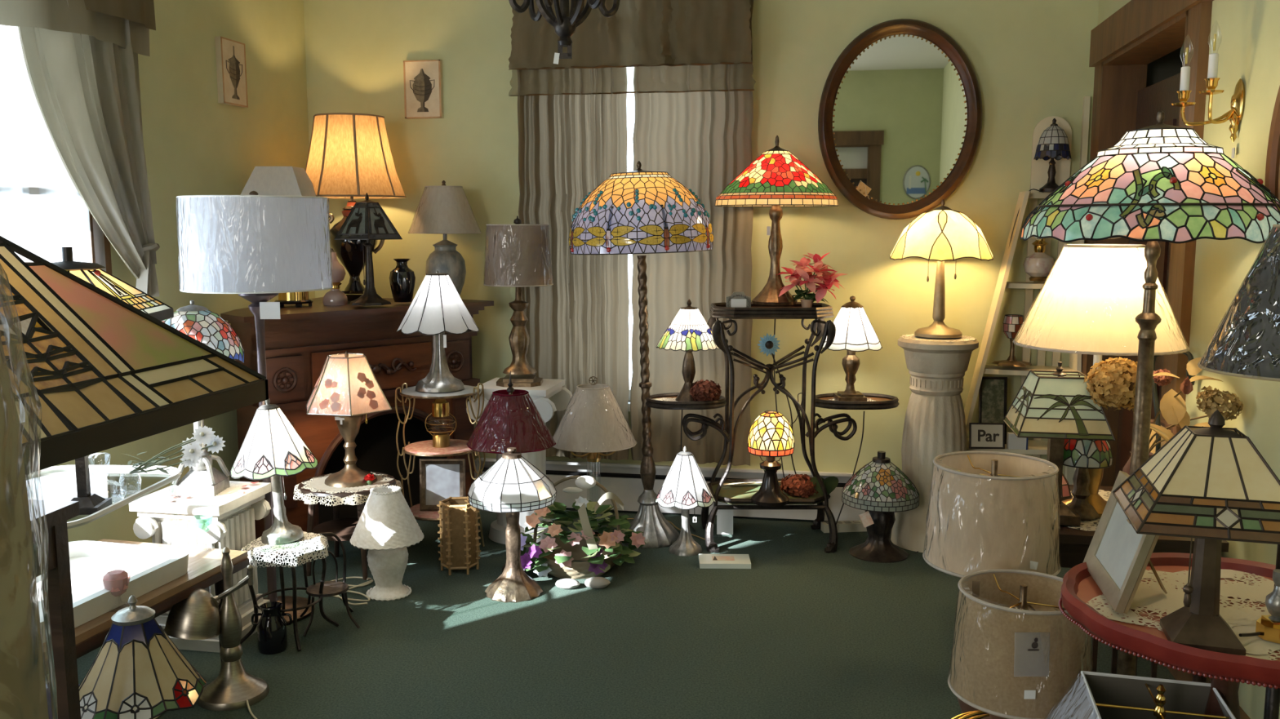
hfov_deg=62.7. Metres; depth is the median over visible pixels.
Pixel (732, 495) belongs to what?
shelf
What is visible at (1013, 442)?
box
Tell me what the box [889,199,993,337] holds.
table lamp
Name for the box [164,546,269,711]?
desk lamp
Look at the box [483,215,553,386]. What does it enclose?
table lamp
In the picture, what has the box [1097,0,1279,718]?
wall
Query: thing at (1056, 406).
table lamp
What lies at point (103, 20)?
curtain valance
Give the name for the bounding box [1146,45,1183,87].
wall
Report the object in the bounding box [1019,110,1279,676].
floor lamp
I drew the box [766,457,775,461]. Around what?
socket
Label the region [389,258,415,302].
vase
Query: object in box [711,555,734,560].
picture
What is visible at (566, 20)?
chandelier
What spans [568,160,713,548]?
floor lamp
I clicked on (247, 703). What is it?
lamp cord
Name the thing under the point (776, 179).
table lamp
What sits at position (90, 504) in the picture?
table lamp
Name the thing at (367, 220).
table lamp
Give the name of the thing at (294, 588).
table
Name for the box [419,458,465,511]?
photo
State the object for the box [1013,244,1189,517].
table lamp
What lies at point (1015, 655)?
table lamp
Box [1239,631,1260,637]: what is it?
lamp cord
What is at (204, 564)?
coffee table
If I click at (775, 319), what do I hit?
lamp cord
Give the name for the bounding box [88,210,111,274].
window
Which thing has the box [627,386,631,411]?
window
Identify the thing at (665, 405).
tray
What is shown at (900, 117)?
mirror glass
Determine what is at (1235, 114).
wall sconce
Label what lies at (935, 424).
pedestal column
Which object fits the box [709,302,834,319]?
tabletop
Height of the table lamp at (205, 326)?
0.608 m
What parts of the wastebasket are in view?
corner post, paper panel, corner post, paper panel, paper panel, corner post, paper panel, corner post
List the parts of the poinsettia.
stem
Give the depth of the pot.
4.20 m
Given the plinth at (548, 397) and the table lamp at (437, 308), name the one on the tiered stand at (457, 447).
the table lamp at (437, 308)
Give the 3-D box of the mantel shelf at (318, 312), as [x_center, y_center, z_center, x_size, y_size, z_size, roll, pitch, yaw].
[-1.333,-0.234,4.552,0.780,0.022,1.150,7,10,44]
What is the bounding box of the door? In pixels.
[1080,0,1213,486]
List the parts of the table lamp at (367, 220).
glass pane, glass pane, glass pane, glass pane, lamp shade, glass pane, glass pane, glass pane, glass pane, glass pane, glass pane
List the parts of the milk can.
handle, handle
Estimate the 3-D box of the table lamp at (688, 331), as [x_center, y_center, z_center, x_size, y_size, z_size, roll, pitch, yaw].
[0.198,-0.033,4.254,0.265,0.422,0.265,5,9,36]
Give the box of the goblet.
[191,515,213,551]
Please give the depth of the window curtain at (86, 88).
3.37 m
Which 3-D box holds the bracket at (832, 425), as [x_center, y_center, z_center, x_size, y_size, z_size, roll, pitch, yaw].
[0.800,0.254,4.301,0.230,0.153,0.124,0,7,0]
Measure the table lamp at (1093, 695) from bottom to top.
0.492 m
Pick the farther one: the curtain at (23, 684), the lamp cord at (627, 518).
the lamp cord at (627, 518)
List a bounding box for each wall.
[26,0,315,542]
[303,0,1098,474]
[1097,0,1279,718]
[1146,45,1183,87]
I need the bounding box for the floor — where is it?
[44,507,1175,718]
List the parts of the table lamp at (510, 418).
lamp shade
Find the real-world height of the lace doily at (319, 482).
0.042 m
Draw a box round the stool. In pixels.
[951,710,990,718]
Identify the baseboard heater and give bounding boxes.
[474,457,895,521]
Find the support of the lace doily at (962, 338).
on the pedestal column
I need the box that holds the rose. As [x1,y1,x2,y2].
[364,473,374,484]
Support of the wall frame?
attached to the wall at (1248, 51)
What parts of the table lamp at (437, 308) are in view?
glass pane, glass pane, glass pane, lamp shade, glass pane, glass pane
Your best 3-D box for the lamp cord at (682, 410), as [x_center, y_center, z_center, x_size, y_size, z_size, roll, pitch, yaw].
[0.193,0.457,4.417,0.083,0.558,0.041,-6,10,-39]
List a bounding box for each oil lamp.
[323,252,347,305]
[1023,238,1054,281]
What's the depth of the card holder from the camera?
4.17 m
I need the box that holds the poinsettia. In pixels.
[775,252,845,307]
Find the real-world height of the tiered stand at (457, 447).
0.672 m
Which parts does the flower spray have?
stem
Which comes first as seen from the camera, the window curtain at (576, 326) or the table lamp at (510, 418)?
the table lamp at (510, 418)
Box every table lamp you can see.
[52,246,173,515]
[78,595,207,718]
[161,300,244,497]
[230,398,318,545]
[240,166,315,307]
[305,112,406,301]
[305,351,391,488]
[333,192,402,306]
[350,485,423,601]
[396,270,479,392]
[408,180,481,295]
[466,372,555,573]
[467,447,556,603]
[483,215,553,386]
[552,376,637,536]
[654,446,715,556]
[656,299,719,401]
[715,135,838,305]
[746,410,795,506]
[822,295,882,401]
[841,451,919,563]
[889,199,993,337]
[922,450,1061,713]
[947,568,1093,718]
[1003,361,1115,525]
[1008,118,1071,245]
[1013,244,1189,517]
[1045,671,1235,718]
[1062,439,1112,520]
[1111,409,1279,656]
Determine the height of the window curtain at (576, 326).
2.030 m
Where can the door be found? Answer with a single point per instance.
(1140, 33)
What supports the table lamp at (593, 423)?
on the floor
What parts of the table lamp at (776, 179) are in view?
glass pane, glass pane, glass pane, glass pane, glass pane, glass pane, glass pane, glass pane, glass pane, glass pane, glass pane, glass pane, glass pane, glass pane, glass pane, glass pane, glass pane, glass pane, glass pane, glass pane, glass pane, glass pane, glass pane, glass pane, glass pane, glass pane, glass pane, glass pane, glass pane, glass pane, glass pane, glass pane, glass pane, lamp shade, glass pane, glass pane, glass pane, glass pane, glass pane, glass pane, glass pane, glass pane, glass pane, glass pane, glass pane, glass pane, glass pane, glass pane, glass pane, glass pane, glass pane, glass pane, glass pane, glass pane, glass pane, glass pane, glass pane, glass pane, glass pane, glass pane, glass pane, glass pane, glass pane, glass pane, glass pane, glass pane, glass pane, glass pane, glass pane, glass pane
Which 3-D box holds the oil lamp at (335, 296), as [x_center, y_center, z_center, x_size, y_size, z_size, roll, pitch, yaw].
[-1.293,-0.341,4.444,0.102,0.224,0.102,0,7,0]
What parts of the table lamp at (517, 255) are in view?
lamp shade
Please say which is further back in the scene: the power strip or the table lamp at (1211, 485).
the power strip
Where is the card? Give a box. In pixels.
[716,501,733,534]
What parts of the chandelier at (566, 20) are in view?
arm, arm, arm, arm, arm, arm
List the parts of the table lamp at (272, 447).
glass pane, glass pane, glass pane, glass pane, glass pane, glass pane, glass pane, lamp shade, glass pane, glass pane, glass pane, glass pane, glass pane, glass pane, glass pane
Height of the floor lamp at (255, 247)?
1.406 m
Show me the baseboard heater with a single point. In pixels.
(623, 480)
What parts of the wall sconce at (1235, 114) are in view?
arm, arm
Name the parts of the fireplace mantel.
panel, panel, pilaster panel, cornice moulding, cornice moulding, cornice moulding, cornice moulding, panel, arch trim, pilaster panel, panel, panel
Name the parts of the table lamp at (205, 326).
glass pane, glass pane, glass pane, glass pane, glass pane, glass pane, glass pane, glass pane, glass pane, glass pane, lamp shade, glass pane, glass pane, glass pane, glass pane, glass pane, glass pane, glass pane, glass pane, glass pane, glass pane, glass pane, glass pane, glass pane, glass pane, glass pane, glass pane, glass pane, glass pane, glass pane, glass pane, glass pane, glass pane, glass pane, glass pane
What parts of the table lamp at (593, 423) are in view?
candle arm, crown, lamp shade, candle arm, candle arm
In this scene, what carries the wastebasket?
on the floor
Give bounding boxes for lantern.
[425,399,456,448]
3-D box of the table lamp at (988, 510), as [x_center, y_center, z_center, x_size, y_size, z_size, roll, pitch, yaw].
[0.859,0.607,2.589,0.321,0.734,0.321,-1,7,-8]
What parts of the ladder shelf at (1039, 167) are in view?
rail, rail, tall post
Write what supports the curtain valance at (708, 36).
hanging from the window at (628, 402)
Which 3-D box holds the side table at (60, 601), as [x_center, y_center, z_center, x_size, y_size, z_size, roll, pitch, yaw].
[-1.414,0.690,1.881,0.520,0.750,0.600,1,7,6]
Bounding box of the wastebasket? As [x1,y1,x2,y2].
[436,496,480,575]
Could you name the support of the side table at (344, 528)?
on the floor
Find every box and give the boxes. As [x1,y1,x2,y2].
[698,554,751,568]
[1006,432,1027,449]
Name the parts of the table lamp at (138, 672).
glass pane, glass pane, glass pane, glass pane, glass pane, glass pane, glass pane, glass pane, glass pane, glass pane, glass pane, glass pane, glass pane, glass pane, lamp shade, glass pane, glass pane, glass pane, glass pane, glass pane, glass pane, glass pane, glass pane, glass pane, glass pane, glass pane, glass pane, glass pane, glass pane, glass pane, glass pane, glass pane, glass pane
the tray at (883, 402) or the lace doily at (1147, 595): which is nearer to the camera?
the lace doily at (1147, 595)
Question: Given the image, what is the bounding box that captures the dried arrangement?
[1083,356,1243,475]
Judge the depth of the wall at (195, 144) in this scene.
4.02 m
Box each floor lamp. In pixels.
[175,191,333,623]
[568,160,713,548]
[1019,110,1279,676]
[1197,224,1279,718]
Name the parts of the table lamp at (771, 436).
glass pane, glass pane, glass pane, glass pane, glass pane, glass pane, glass pane, glass pane, glass pane, glass pane, glass pane, glass pane, glass pane, glass pane, glass pane, glass pane, lamp shade, glass pane, glass pane, glass pane, glass pane, glass pane, glass pane, glass pane, glass pane, glass pane, glass pane, glass pane, glass pane, glass pane, glass pane, glass pane, glass pane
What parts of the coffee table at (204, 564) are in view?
leg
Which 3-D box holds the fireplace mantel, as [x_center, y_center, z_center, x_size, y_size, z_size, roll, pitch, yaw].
[-1.333,0.252,4.614,0.780,1.000,1.150,7,10,44]
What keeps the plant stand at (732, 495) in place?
on the floor
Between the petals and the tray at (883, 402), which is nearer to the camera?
the petals
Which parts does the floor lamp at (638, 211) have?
dragonfly glass, dragonfly glass, glass pane, glass pane, glass pane, glass pane, glass pane, glass pane, glass pane, glass pane, glass pane, glass pane, glass pane, glass pane, glass pane, dragonfly glass, dragonfly glass, glass pane, glass pane, glass pane, glass pane, dragonfly glass, glass pane, glass pane, glass pane, glass pane, glass pane, glass pane, glass pane, glass pane, glass pane, glass pane, dragonfly glass, glass pane, glass pane, dragonfly glass, glass pane, glass pane, glass pane, glass pane, glass pane, glass pane, glass pane, glass pane, glass pane, glass pane, glass pane, lamp shade, glass pane, glass pane, glass pane, glass pane, glass pane, glass pane, glass pane, glass pane, glass pane, dragonfly glass, glass pane, dragonfly glass, glass pane, glass pane, glass pane, glass pane, glass pane, glass pane, glass pane, dragonfly glass, glass pane, glass pane, glass pane, glass pane, glass pane, glass pane, dragonfly glass, glass pane, dragonfly glass, glass pane, glass pane, glass pane, glass pane, glass pane, glass pane, glass pane, glass pane, glass pane, glass pane, glass pane, glass pane, dragonfly glass, glass pane, dragonfly glass, glass pane, dragonfly glass, dragonfly glass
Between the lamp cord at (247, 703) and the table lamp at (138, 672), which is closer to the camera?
the table lamp at (138, 672)
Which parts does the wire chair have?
leg, leg, backrest, seat, leg, leg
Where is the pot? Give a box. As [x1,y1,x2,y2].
[800,298,813,307]
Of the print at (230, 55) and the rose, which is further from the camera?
the print at (230, 55)
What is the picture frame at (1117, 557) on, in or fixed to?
on the lace doily at (1147, 595)
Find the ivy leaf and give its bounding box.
[810,476,839,495]
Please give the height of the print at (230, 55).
0.255 m
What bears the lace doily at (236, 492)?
on the plinth at (232, 526)
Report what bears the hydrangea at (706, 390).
on the plant stand at (732, 495)
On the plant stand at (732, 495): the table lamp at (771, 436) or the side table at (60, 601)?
the table lamp at (771, 436)
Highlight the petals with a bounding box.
[163,481,258,501]
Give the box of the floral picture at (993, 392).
[978,377,1007,444]
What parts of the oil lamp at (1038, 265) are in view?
burner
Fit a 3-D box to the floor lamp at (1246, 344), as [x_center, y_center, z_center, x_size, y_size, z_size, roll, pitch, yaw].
[1.178,0.407,1.926,0.324,1.300,0.322,0,7,0]
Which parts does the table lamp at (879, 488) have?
glass pane, glass pane, glass pane, glass pane, glass pane, glass pane, glass pane, glass pane, glass pane, glass pane, glass pane, glass pane, glass pane, lamp shade, glass pane, glass pane, glass pane, glass pane, glass pane, glass pane, glass pane, glass pane, glass pane, glass pane, glass pane, glass pane, glass pane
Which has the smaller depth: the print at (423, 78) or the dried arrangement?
the dried arrangement
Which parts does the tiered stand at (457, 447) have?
scroll leg, scroll leg, scroll leg, scroll leg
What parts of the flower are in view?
flower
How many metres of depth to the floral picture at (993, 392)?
4.37 m
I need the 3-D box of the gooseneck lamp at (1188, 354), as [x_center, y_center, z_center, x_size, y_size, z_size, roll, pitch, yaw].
[1.503,0.190,3.001,0.099,0.445,0.139,-7,10,-42]
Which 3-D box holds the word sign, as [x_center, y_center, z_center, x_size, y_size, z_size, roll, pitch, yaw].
[1.411,0.310,4.271,0.140,0.105,0.029,0,7,3]
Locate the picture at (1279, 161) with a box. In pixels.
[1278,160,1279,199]
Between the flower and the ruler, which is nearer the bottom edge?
the ruler
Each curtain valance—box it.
[0,0,155,56]
[508,0,755,96]
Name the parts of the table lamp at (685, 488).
glass pane, glass pane, glass pane, glass pane, glass pane, lamp shade, glass pane, glass pane, glass pane, glass pane, glass pane, glass pane, glass pane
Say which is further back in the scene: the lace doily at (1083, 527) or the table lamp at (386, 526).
the table lamp at (386, 526)
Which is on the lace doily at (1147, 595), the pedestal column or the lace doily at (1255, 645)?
the lace doily at (1255, 645)
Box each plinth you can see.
[128,480,271,653]
[466,377,572,544]
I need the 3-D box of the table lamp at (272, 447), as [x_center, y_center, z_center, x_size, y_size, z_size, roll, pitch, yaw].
[-1.146,0.345,3.296,0.260,0.456,0.261,4,8,26]
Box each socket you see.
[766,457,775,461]
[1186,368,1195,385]
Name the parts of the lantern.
tank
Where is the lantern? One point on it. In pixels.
(440, 407)
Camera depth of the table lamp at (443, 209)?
4.49 m
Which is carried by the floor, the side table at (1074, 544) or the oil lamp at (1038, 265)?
the side table at (1074, 544)
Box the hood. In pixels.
[475,457,854,476]
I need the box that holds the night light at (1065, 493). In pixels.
[1061,474,1071,501]
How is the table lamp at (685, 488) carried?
on the floor
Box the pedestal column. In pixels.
[890,334,978,552]
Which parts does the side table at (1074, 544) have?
leg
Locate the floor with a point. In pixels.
(805, 632)
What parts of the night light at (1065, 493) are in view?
glass pane, glass pane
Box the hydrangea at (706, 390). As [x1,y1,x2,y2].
[688,379,721,401]
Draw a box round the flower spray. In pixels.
[119,426,225,494]
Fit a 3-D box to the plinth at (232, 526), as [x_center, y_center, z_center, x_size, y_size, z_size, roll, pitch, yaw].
[-1.380,0.647,3.349,0.309,0.459,0.300,1,7,10]
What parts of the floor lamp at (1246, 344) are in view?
lamp shade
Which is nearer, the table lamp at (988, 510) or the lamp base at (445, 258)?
the table lamp at (988, 510)
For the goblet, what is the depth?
3.09 m
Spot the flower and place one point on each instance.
(769, 344)
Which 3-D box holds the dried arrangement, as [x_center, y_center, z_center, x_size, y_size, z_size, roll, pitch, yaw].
[1.322,0.213,2.782,0.356,0.456,0.434,0,7,0]
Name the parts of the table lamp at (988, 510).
lamp shade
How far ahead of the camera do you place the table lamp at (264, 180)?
4.22 m
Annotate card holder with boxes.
[725,292,751,307]
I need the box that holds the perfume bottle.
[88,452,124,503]
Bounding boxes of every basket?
[520,475,645,589]
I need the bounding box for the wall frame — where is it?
[1264,85,1279,199]
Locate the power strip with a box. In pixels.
[820,520,866,533]
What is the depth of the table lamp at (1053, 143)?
4.17 m
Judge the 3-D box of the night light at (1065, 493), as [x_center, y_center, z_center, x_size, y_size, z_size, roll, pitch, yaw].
[1.218,0.367,3.066,0.084,0.076,0.084,0,7,0]
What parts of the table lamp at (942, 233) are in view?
glass pane, glass pane, glass pane, glass pane, glass pane, lamp shade, glass pane, glass pane, glass pane, glass pane, glass pane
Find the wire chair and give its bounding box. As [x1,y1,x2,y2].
[299,532,359,636]
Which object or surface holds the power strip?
on the floor
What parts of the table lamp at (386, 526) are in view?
lamp shade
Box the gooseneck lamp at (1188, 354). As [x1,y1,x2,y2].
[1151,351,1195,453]
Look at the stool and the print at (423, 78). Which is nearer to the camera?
the stool
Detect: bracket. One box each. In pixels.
[682,406,729,442]
[804,406,857,440]
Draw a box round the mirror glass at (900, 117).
[832,34,966,204]
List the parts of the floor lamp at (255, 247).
lamp shade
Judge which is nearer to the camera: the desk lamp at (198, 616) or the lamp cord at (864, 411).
the desk lamp at (198, 616)
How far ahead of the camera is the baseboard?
2.94 m
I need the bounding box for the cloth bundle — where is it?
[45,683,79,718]
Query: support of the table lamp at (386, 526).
on the floor
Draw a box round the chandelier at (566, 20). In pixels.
[508,0,619,64]
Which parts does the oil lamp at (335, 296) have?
burner, globe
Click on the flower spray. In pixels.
(192, 451)
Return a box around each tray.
[644,392,726,409]
[751,306,801,307]
[815,392,898,409]
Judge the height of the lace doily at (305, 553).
0.045 m
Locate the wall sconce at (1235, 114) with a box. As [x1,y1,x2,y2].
[1171,23,1244,158]
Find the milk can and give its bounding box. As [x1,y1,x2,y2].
[251,601,292,654]
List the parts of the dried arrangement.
stem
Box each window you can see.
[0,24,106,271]
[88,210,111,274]
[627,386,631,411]
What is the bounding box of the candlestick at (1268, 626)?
[1255,569,1279,644]
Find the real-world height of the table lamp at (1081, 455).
0.262 m
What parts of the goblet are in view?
stem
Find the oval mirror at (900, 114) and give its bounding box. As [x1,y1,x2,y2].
[817,18,982,219]
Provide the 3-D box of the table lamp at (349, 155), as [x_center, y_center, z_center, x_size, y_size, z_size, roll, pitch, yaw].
[-1.260,-0.659,4.599,0.466,0.796,0.466,0,7,0]
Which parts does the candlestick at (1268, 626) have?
stem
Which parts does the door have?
panel, panel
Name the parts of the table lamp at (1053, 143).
lamp cord, glass pane, glass pane, glass pane, glass pane, glass pane, glass pane, glass pane, glass pane, glass pane, lamp shade, glass pane, glass pane, glass pane, glass pane, glass pane, glass pane, glass pane, glass pane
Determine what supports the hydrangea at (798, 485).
on the plant stand at (732, 495)
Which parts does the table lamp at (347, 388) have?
lamp shade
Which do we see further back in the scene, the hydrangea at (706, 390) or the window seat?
the hydrangea at (706, 390)
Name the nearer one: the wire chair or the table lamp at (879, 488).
the wire chair
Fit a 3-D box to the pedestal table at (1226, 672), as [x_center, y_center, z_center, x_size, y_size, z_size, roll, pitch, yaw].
[1.074,0.744,1.948,0.581,0.618,0.583,1,7,10]
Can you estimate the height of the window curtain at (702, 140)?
2.030 m
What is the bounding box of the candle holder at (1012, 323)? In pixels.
[991,314,1031,367]
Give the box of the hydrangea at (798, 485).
[779,473,818,497]
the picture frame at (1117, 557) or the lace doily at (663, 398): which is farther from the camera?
the lace doily at (663, 398)
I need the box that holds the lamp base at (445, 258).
[425,233,466,295]
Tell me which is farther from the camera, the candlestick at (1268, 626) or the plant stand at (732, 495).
the plant stand at (732, 495)
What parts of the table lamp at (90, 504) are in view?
lamp shade, glass pane, glass pane, glass pane, glass pane, tulip stem, glass pane, glass pane, glass pane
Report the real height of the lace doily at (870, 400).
0.003 m
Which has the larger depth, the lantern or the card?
the card
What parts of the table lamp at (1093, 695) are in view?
lamp shade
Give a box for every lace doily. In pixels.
[155,482,246,502]
[240,531,328,568]
[293,471,402,506]
[653,397,676,401]
[828,397,875,401]
[899,333,974,342]
[1065,489,1111,531]
[1085,568,1279,661]
[1170,607,1279,654]
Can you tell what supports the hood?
attached to the baseboard heater
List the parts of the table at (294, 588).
leg, leg, leg, leg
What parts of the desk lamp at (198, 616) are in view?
lamp shade, arm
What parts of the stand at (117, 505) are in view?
post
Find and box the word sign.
[968,422,1004,448]
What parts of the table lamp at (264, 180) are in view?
lamp shade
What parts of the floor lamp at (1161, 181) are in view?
glass pane, glass pane, glass pane, glass pane, glass pane, glass pane, glass pane, glass pane, glass pane, glass pane, glass pane, glass pane, glass pane, glass pane, glass pane, glass pane, glass pane, glass pane, glass pane, glass pane, glass pane, glass pane, glass pane, glass pane, glass pane, glass pane, glass pane, glass pane, glass pane, glass pane, glass pane, glass pane, glass pane, glass pane, glass pane, glass pane, glass pane, glass pane, glass pane, vine glass, glass pane, glass pane, glass pane, glass pane, glass pane, vine glass, vine glass, glass pane, glass pane, glass pane, vine glass, glass pane, vine glass, glass pane, vine glass, glass pane, glass pane, glass pane, vine glass, glass pane, vine glass, glass pane, vine glass, glass pane, glass pane, vine glass, lamp shade, glass pane, vine glass, glass pane, glass pane, glass pane, glass pane, vine glass, glass pane, glass pane, glass pane, glass pane, glass pane, glass pane, glass pane, glass pane, glass pane, glass pane, glass pane, glass pane, glass pane, glass pane, glass pane, glass pane, glass pane, glass pane, glass pane, glass pane, glass pane, glass pane, glass pane, glass pane, glass pane, glass pane, glass pane, glass pane, glass pane, glass pane, glass pane, glass pane, glass pane, glass pane, glass pane, glass pane, glass pane, glass pane, glass pane, glass pane, glass pane, glass pane, glass pane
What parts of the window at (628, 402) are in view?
sill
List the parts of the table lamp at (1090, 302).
lamp shade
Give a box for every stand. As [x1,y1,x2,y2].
[25,465,181,545]
[395,382,485,555]
[644,302,898,553]
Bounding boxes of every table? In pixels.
[28,499,80,718]
[42,538,249,675]
[240,532,338,652]
[297,471,395,580]
[1058,484,1228,683]
[1058,552,1279,718]
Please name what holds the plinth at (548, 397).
on the floor
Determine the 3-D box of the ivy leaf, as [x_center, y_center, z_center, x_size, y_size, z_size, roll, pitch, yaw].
[0.745,0.514,4.238,0.091,0.085,0.074,-6,9,-38]
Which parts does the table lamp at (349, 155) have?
handle, lamp shade, handle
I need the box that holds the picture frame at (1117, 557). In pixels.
[1082,471,1167,614]
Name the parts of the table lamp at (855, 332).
glass pane, glass pane, glass pane, lamp shade, glass pane, glass pane, glass pane, glass pane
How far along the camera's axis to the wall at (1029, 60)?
4.53 m
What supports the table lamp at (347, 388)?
on the lace doily at (319, 482)
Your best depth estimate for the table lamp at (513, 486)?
3.63 m
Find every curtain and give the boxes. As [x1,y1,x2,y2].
[0,263,57,718]
[17,0,159,297]
[516,66,629,460]
[630,0,753,466]
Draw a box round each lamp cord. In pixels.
[246,700,257,718]
[331,577,373,605]
[626,518,705,540]
[680,409,695,531]
[773,319,784,477]
[835,411,864,524]
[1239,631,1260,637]
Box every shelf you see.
[220,297,493,323]
[711,482,824,504]
[964,96,1090,484]
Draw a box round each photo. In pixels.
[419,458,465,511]
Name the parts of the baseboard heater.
plate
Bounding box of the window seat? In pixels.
[35,540,188,643]
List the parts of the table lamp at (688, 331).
glass pane, glass pane, glass pane, glass pane, glass pane, glass pane, glass pane, glass pane, glass pane, glass pane, glass pane, glass pane, glass pane, lamp shade, glass pane, glass pane, glass pane, glass pane, glass pane, glass pane, glass pane, glass pane, glass pane, glass pane, glass pane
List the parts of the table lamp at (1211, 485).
glass pane, glass pane, glass pane, glass pane, glass pane, glass pane, glass pane, glass pane, glass pane, glass pane, glass pane, glass pane, glass pane, glass pane, glass pane, glass pane, glass pane, glass pane, glass pane, glass pane, glass pane, pull chain, glass pane, glass pane, lamp shade, glass pane, glass pane, glass pane, glass pane, glass pane, glass pane, glass pane, glass pane, glass pane, glass pane, glass pane, glass pane, glass pane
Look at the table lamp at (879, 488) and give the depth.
4.08 m
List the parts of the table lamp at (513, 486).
glass pane, glass pane, glass pane, glass pane, glass pane, glass pane, glass pane, glass pane, glass pane, glass pane, glass pane, glass pane, glass pane, glass pane, lamp shade, glass pane, glass pane, glass pane, glass pane, glass pane, glass pane, glass pane, glass pane, glass pane, glass pane, glass pane, glass pane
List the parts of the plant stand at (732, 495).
leg, leg, leg, leg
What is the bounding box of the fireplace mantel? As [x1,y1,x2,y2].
[220,297,493,557]
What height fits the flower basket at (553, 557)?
0.378 m
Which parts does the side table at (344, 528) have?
leg, leg, leg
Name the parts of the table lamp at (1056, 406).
glass pane, glass pane, glass pane, palm glass, glass pane, glass pane, glass pane, glass pane, palm glass, palm glass, glass pane, frame, lamp shade, palm glass, glass pane, palm glass, glass pane, glass pane, glass pane, palm glass, palm glass, palm glass, glass pane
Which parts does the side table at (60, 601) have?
leg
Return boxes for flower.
[756,333,803,474]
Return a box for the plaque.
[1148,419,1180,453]
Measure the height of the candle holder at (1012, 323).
0.203 m
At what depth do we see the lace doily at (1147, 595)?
1.98 m
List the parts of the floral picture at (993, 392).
panel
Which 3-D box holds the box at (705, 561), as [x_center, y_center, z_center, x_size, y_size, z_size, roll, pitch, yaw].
[0.326,0.778,4.050,0.195,0.020,0.120,0,7,1]
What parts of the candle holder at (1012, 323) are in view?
glass pane, glass pane, glass pane, glass pane, glass pane, glass pane, glass pane, glass pane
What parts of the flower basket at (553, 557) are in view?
handle, stone trim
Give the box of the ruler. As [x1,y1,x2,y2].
[722,480,781,486]
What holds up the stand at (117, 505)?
on the window seat
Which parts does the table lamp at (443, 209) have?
lamp shade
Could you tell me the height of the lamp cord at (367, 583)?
0.027 m
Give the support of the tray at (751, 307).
on the plant stand at (732, 495)
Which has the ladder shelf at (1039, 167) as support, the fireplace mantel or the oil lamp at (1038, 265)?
the oil lamp at (1038, 265)
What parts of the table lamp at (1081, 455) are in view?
glass pane, glass pane, glass pane, glass pane, glass pane, glass pane, glass pane, glass pane, glass pane, glass pane, glass pane, glass pane, glass pane, glass pane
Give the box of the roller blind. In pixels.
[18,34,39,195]
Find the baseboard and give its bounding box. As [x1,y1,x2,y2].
[1166,666,1250,718]
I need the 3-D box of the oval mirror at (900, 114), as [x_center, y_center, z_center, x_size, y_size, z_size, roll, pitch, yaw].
[1.076,-0.993,4.362,0.664,0.816,0.062,1,7,10]
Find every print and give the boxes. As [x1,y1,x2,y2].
[214,35,248,107]
[403,59,443,119]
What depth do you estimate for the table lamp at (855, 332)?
4.19 m

